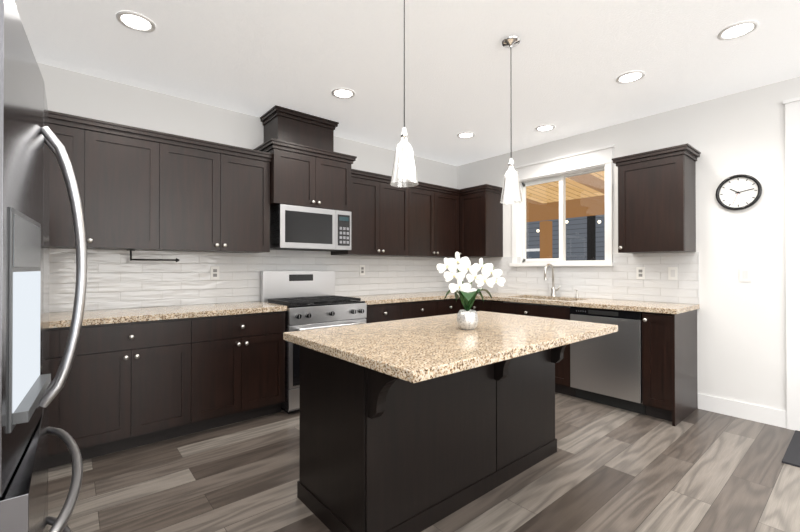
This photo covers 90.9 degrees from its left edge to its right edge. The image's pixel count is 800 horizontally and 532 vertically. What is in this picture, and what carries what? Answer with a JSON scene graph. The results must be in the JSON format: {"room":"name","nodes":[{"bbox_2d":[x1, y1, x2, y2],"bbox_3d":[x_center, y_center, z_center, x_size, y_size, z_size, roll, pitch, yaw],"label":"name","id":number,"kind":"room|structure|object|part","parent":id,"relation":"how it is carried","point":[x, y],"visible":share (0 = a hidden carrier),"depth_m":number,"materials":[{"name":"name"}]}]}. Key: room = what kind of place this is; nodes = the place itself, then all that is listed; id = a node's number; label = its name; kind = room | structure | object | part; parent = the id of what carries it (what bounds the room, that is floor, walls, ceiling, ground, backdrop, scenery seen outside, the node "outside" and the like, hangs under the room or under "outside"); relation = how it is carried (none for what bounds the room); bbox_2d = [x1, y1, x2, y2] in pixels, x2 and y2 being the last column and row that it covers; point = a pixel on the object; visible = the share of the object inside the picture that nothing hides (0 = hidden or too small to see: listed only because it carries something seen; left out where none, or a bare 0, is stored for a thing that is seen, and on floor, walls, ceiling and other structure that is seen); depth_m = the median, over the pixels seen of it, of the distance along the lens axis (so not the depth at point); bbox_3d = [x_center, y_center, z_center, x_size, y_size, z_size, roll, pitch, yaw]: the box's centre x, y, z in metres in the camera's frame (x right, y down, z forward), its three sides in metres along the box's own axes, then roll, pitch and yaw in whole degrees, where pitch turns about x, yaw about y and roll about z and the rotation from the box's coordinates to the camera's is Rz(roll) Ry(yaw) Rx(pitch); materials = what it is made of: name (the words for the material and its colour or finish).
{"room":"kitchen","nodes":[
{"label":"kitchen","id":0,"kind":"room"},
{"bbox_2d":[37,62,456,311],"bbox_3d":[-1.265,-0.091,3.959,5.600,2.680,0.150,0,0,-40],"label":"wall","id":1,"kind":"structure","parent":0,"point":[80,94],"depth_m":3.34,"materials":[{"name":"white paint"}]},
{"bbox_2d":[49,117,171,250],"bbox_3d":[-2.250,-0.542,2.806,0.993,0.830,0.348,0,0,-40],"label":"upper cabinet","id":2,"kind":"object","parent":1,"relation":"attached to","point":[142,189],"depth_m":2.78,"materials":[{"name":"brown wood"}]},
{"bbox_2d":[127,250,178,261],"bbox_3d":[-1.934,-0.078,3.102,0.357,0.091,0.040,0,0,-40],"label":"paper towel holder","id":3,"kind":"object","parent":2,"relation":"attached to","point":[176,259],"visible":1,"depth_m":3.08,"materials":[{"name":"black metal"}]},
{"bbox_2d":[172,137,271,252],"bbox_3d":[-1.613,-0.539,3.340,0.908,0.830,0.348,0,0,-40],"label":"upper cabinet","id":4,"kind":"object","parent":1,"relation":"attached to","point":[220,196],"depth_m":3.22,"materials":[{"name":"brown wood"}]},
{"bbox_2d":[49,248,456,311],"bbox_3d":[-1.209,0.090,3.897,5.288,0.492,0.010,0,0,-40],"label":"tile backsplash","id":5,"kind":"structure","parent":1,"relation":"attached to","point":[117,279],"depth_m":3.46,"materials":[{"name":"white tile"}]},
{"bbox_2d":[211,266,218,279],"bbox_3d":[-1.651,0.062,3.516,0.072,0.116,0.007,0,0,-40],"label":"electrical outlet plate","id":6,"kind":"object","parent":5,"relation":"attached to","point":[214,269],"depth_m":3.51,"materials":[{"name":"white plastic"}]},
{"bbox_2d":[360,265,364,274],"bbox_3d":[-0.434,0.048,4.539,0.072,0.116,0.007,0,0,-40],"label":"electrical outlet plate","id":7,"kind":"object","parent":5,"relation":"attached to","point":[362,267],"depth_m":4.54,"materials":[{"name":"white plastic"}]},
{"bbox_2d":[260,109,335,156],"bbox_3d":[-0.992,-1.246,3.873,0.576,0.288,0.338,0,0,-40],"label":"upper cabinet","id":8,"kind":"object","parent":1,"relation":"attached to","point":[283,128],"depth_m":3.70,"materials":[{"name":"brown wood"}]},
{"bbox_2d":[260,141,351,212],"bbox_3d":[-0.932,-0.807,3.869,0.806,0.510,0.418,0,0,-40],"label":"upper cabinet","id":9,"kind":"object","parent":1,"relation":"attached to","point":[296,177],"depth_m":3.66,"materials":[{"name":"brown wood"}]},
{"bbox_2d":[270,204,350,251],"bbox_3d":[-0.904,-0.351,3.876,0.744,0.389,0.416,0,0,-40],"label":"microwave","id":10,"kind":"object","parent":9,"relation":"attached to","point":[298,228],"visible":0.98,"depth_m":3.67,"materials":[{"name":"silver metal"}]},
{"bbox_2d":[331,173,415,256],"bbox_3d":[-0.303,-0.533,4.441,0.887,0.830,0.348,0,0,-40],"label":"upper cabinet","id":11,"kind":"object","parent":1,"relation":"attached to","point":[383,215],"depth_m":4.31,"materials":[{"name":"brown wood"}]},
{"bbox_2d":[416,185,431,256],"bbox_3d":[0.152,-0.531,4.824,0.540,0.830,0.348,0,0,-40],"label":"upper cabinet","id":12,"kind":"object","parent":1,"relation":"attached to","point":[423,192],"depth_m":4.72,"materials":[{"name":"brown wood"}]},
{"bbox_2d":[432,185,459,256],"bbox_3d":[0.490,-0.530,5.067,0.530,0.830,0.410,0,0,-40],"label":"upper cabinet","id":13,"kind":"object","parent":1,"relation":"attached to","point":[445,202],"depth_m":4.96,"materials":[{"name":"brown wood"}]},
{"bbox_2d":[14,0,799,165],"bbox_3d":[1.196,-1.506,1.038,5.600,0.120,7.800,0,0,-40],"label":"ceiling","id":14,"kind":"structure","parent":0,"point":[562,66],"depth_m":2.72,"materials":[{"name":"white paint"}]},
{"bbox_2d":[116,11,155,31],"bbox_3d":[-1.553,-1.433,2.319,0.195,0.011,0.195,0,0,44],"label":"recessed light","id":15,"kind":"object","parent":14,"relation":"in","point":[135,21],"depth_m":2.31,"materials":[{"name":"white"}]},
{"bbox_2d":[331,88,354,98],"bbox_3d":[-0.470,-1.428,3.269,0.195,0.011,0.195,0,0,11],"label":"recessed light","id":16,"kind":"object","parent":14,"relation":"in","point":[342,93],"depth_m":3.27,"materials":[{"name":"white"}]},
{"bbox_2d":[390,0,417,186],"bbox_3d":[0.021,-0.919,1.928,0.138,1.041,0.138,0,0,-40],"label":"pendant light","id":17,"kind":"object","parent":14,"relation":"hanging from","point":[403,144],"visible":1,"depth_m":1.90,"materials":[{"name":"white glass"}]},
{"bbox_2d":[457,132,474,137],"bbox_3d":[0.719,-1.422,4.294,0.195,0.011,0.195,0,0,41],"label":"recessed light","id":18,"kind":"object","parent":14,"relation":"in","point":[464,134],"depth_m":4.28,"materials":[{"name":"white"}]},
{"bbox_2d":[500,34,522,203],"bbox_3d":[0.706,-0.921,2.504,0.138,1.031,0.138,0,0,-40],"label":"pendant light","id":19,"kind":"object","parent":14,"relation":"hanging from","point":[510,41],"visible":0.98,"depth_m":2.48,"materials":[{"name":"white glass"}]},
{"bbox_2d":[535,124,554,131],"bbox_3d":[1.502,-1.423,4.077,0.195,0.011,0.195,0,0,41],"label":"recessed light","id":20,"kind":"object","parent":14,"relation":"in","point":[548,127],"depth_m":4.07,"materials":[{"name":"white"}]},
{"bbox_2d":[616,71,645,83],"bbox_3d":[1.749,-1.429,2.991,0.195,0.011,0.195,0,0,41],"label":"recessed light","id":21,"kind":"object","parent":14,"relation":"in","point":[632,76],"depth_m":2.98,"materials":[{"name":"white"}]},
{"bbox_2d":[717,20,758,39],"bbox_3d":[2.060,-1.433,2.403,0.195,0.011,0.195,0,0,11],"label":"recessed light","id":22,"kind":"object","parent":14,"relation":"in","point":[740,29],"depth_m":2.40,"materials":[{"name":"white"}]},
{"bbox_2d":[48,392,799,531],"bbox_3d":[1.196,1.284,1.023,5.600,0.100,7.800,0,0,-40],"label":"floor","id":23,"kind":"structure","parent":0,"point":[605,468],"depth_m":2.25,"materials":[{"name":"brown wood"}]},
{"bbox_2d":[0,0,86,531],"bbox_3d":[-1.272,0.329,0.940,0.820,1.808,0.990,0,0,-40],"label":"fridge","id":24,"kind":"object","parent":23,"relation":"on","point":[29,141],"visible":1,"depth_m":0.91,"materials":[{"name":"silver metal"}]},
{"bbox_2d":[48,327,75,468],"bbox_3d":[-2.509,0.807,2.405,0.779,0.868,0.618,0,0,-40],"label":"base cabinet","id":25,"kind":"object","parent":23,"relation":"on","point":[62,409],"depth_m":2.39,"materials":[{"name":"black wood"}]},
{"bbox_2d":[49,301,286,327],"bbox_3d":[-2.089,0.351,2.743,2.458,0.040,0.643,0,0,-40],"label":"countertop","id":26,"kind":"structure","parent":25,"relation":"on","point":[93,317],"depth_m":2.87,"materials":[{"name":"stone"}]},
{"bbox_2d":[76,317,203,459],"bbox_3d":[-1.981,0.809,2.848,0.840,0.868,0.618,0,0,-40],"label":"base cabinet","id":27,"kind":"object","parent":23,"relation":"on","point":[128,385],"depth_m":2.64,"materials":[{"name":"black wood"}]},
{"bbox_2d":[204,311,284,429],"bbox_3d":[-1.454,0.812,3.291,0.778,0.868,0.618,0,0,-40],"label":"base cabinet","id":28,"kind":"object","parent":23,"relation":"on","point":[244,354],"depth_m":3.09,"materials":[{"name":"black wood"}]},
{"bbox_2d":[260,271,366,413],"bbox_3d":[-0.806,0.648,3.735,0.776,1.200,0.716,0,0,-40],"label":"range","id":29,"kind":"object","parent":23,"relation":"on","point":[310,300],"visible":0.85,"depth_m":3.61,"materials":[{"name":"silver metal"}]},
{"bbox_3d":[-0.604,0.422,3.495,0.678,0.041,0.034,0,0,-40],"label":"knob","id":30,"kind":"part","parent":29,"relation":"part of","materials":[{"name":"black"}]},
{"bbox_2d":[365,302,411,322],"bbox_3d":[-0.335,0.817,4.232,0.578,0.868,0.618,0,0,-40],"label":"base cabinet","id":31,"kind":"object","parent":23,"relation":"on","point":[402,310],"depth_m":4.02,"materials":[{"name":"black wood"}]},
{"bbox_2d":[345,291,454,304],"bbox_3d":[-0.019,0.360,4.481,1.378,0.040,0.645,0,0,-40],"label":"countertop","id":32,"kind":"structure","parent":31,"relation":"on","point":[438,295],"depth_m":4.39,"materials":[{"name":"stone"}]},
{"bbox_2d":[412,300,431,317],"bbox_3d":[0.032,0.819,4.540,0.620,0.868,0.618,0,0,-40],"label":"base cabinet","id":33,"kind":"object","parent":23,"relation":"on","point":[419,308],"depth_m":4.31,"materials":[{"name":"black wood"}]},
{"bbox_2d":[297,345,565,531],"bbox_3d":[0.335,0.817,2.275,1.564,0.846,0.893,0,0,-40],"label":"kitchen island","id":34,"kind":"object","parent":23,"relation":"on","point":[380,452],"visible":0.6,"depth_m":1.92,"materials":[{"name":"brown wood"}]},
{"bbox_2d":[283,311,617,382],"bbox_3d":[0.343,0.372,2.218,1.645,0.040,1.030,0,0,-40],"label":"island countertop","id":35,"kind":"structure","parent":34,"relation":"on","point":[414,350],"depth_m":1.88,"materials":[{"name":"stone"}]},
{"bbox_2d":[437,252,504,329],"bbox_3d":[0.397,0.136,2.176,0.306,0.430,0.245,0,0,-40],"label":"potted plant","id":36,"kind":"object","parent":35,"relation":"on","point":[467,317],"visible":1,"depth_m":2.17,"materials":[{"name":"white plant"}]},
{"bbox_2d":[432,298,459,315],"bbox_3d":[0.384,0.820,4.797,0.490,0.868,0.678,0,0,-40],"label":"base cabinet","id":37,"kind":"object","parent":23,"relation":"on","point":[443,306],"depth_m":4.55,"materials":[{"name":"black wood"}]},
{"bbox_2d":[460,299,527,315],"bbox_3d":[1.101,0.820,4.728,0.678,0.868,0.510,0,0,-40],"label":"base cabinet","id":38,"kind":"object","parent":23,"relation":"on","point":[478,305],"depth_m":4.32,"materials":[{"name":"black wood"}]},
{"bbox_2d":[475,292,699,313],"bbox_3d":[1.461,0.462,4.309,0.668,0.246,2.813,0,0,-40],"label":"countertop","id":39,"kind":"structure","parent":38,"relation":"on","point":[558,301],"depth_m":3.70,"materials":[{"name":"stone"}]},
{"bbox_2d":[544,264,578,297],"bbox_3d":[1.736,0.155,4.255,0.216,0.366,0.320,0,0,-40],"label":"faucet","id":40,"kind":"object","parent":39,"relation":"on","point":[553,293],"visible":1,"depth_m":4.37,"materials":[{"name":"silver metal"}]},
{"bbox_2d":[555,344,574,396],"bbox_3d":[1.542,0.951,4.249,0.618,0.600,0.907,0,0,-40],"label":"base cabinet","id":41,"kind":"object","parent":23,"relation":"on","point":[562,368],"depth_m":3.77,"materials":[{"name":"black wood"}]},
{"bbox_2d":[570,306,645,414],"bbox_3d":[2.014,0.815,3.659,0.598,0.866,0.596,0,0,-40],"label":"dishwasher","id":42,"kind":"object","parent":23,"relation":"on","point":[606,369],"visible":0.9,"depth_m":3.43,"materials":[{"name":"silver metal"}]},
{"bbox_2d":[642,309,697,425],"bbox_3d":[2.296,0.812,3.348,0.623,0.868,0.236,0,0,-40],"label":"base cabinet","id":43,"kind":"object","parent":23,"relation":"on","point":[669,341],"depth_m":3.18,"materials":[{"name":"black wood"}]},
{"bbox_2d":[782,430,799,467],"bbox_3d":[2.974,1.235,2.381,0.730,0.012,0.890,0,0,-40],"label":"rug","id":44,"kind":"object","parent":23,"relation":"on","point":[792,455],"visible":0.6,"depth_m":2.60,"materials":[{"name":"grey fabric"}]},
{"bbox_2d":[457,76,799,410],"bbox_3d":[3.282,-0.097,2.783,0.150,2.680,7.500,0,0,-40],"label":"wall","id":45,"kind":"structure","parent":0,"point":[741,341],"depth_m":3.29,"materials":[{"name":"white paint"}]},
{"bbox_2d":[460,185,502,256],"bbox_3d":[1.009,-0.530,5.052,0.410,0.830,0.445,0,0,-40],"label":"upper cabinet","id":46,"kind":"object","parent":45,"relation":"attached to","point":[481,209],"depth_m":4.92,"materials":[{"name":"brown wood"}]},
{"bbox_2d":[509,144,614,265],"bbox_3d":[1.815,-0.610,4.482,0.185,1.224,1.225,0,0,-40],"label":"window","id":47,"kind":"structure","parent":45,"relation":"in","point":[593,159],"depth_m":4.49,"materials":[{"name":"white"}]},
{"bbox_2d":[457,252,698,303],"bbox_3d":[1.718,0.111,4.515,0.010,0.455,2.790,0,0,-40],"label":"tile backsplash","id":48,"kind":"structure","parent":45,"relation":"attached to","point":[619,281],"depth_m":3.98,"materials":[{"name":"white tile"}]},
{"bbox_2d":[636,267,644,278],"bbox_3d":[2.316,0.069,3.793,0.007,0.116,0.072,0,0,-40],"label":"electrical outlet plate","id":49,"kind":"object","parent":48,"relation":"attached to","point":[640,271],"depth_m":3.79,"materials":[{"name":"white plastic"}]},
{"bbox_2d":[668,267,677,279],"bbox_3d":[2.486,0.067,3.590,0.007,0.116,0.072,0,0,-40],"label":"light switch","id":50,"kind":"object","parent":48,"relation":"attached to","point":[672,271],"depth_m":3.59,"materials":[{"name":"white plastic"}]},
{"bbox_2d":[739,268,750,281],"bbox_3d":[2.815,0.070,3.213,0.008,0.116,0.072,0,0,-40],"label":"light switch","id":51,"kind":"object","parent":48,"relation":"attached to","point":[744,274],"depth_m":3.21,"materials":[{"name":"white plastic"}]},
{"bbox_2d":[616,149,697,253],"bbox_3d":[2.308,-0.538,3.554,0.348,0.830,0.510,0,0,-40],"label":"upper cabinet","id":52,"kind":"object","parent":45,"relation":"attached to","point":[657,191],"depth_m":3.41,"materials":[{"name":"brown wood"}]},
{"bbox_2d":[716,174,761,209],"bbox_3d":[2.778,-0.605,3.238,0.037,0.290,0.290,0,0,-40],"label":"wall clock","id":53,"kind":"object","parent":45,"relation":"attached to","point":[739,192],"visible":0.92,"depth_m":3.24,"materials":[{"name":"black"}]},
{"bbox_2d":[698,393,786,427],"bbox_3d":[2.787,1.181,3.236,0.013,0.130,0.560,0,0,-40],"label":"baseboard","id":54,"kind":"structure","parent":45,"relation":"attached to","point":[761,414],"depth_m":3.20,"materials":[{"name":"white wood"}]},
{"bbox_2d":[783,97,799,430],"bbox_3d":[3.321,-0.015,2.594,0.031,2.515,1.140,0,0,-40],"label":"door frame","id":55,"kind":"structure","parent":45,"relation":"attached to","point":[792,143],"depth_m":2.99,"materials":[{"name":"white wood"}]},
{"label":"outside","id":56,"kind":"structure","parent":0,"visible":0},
{"bbox_2d":[526,171,604,260],"bbox_3d":[9.291,-2.078,12.742,21.850,7.250,28.000,0,0,-40],"label":"view","id":57,"kind":"structure","parent":56,"point":[553,225],"depth_m":8.14,"materials":[{"name":"glass"}]}
]}

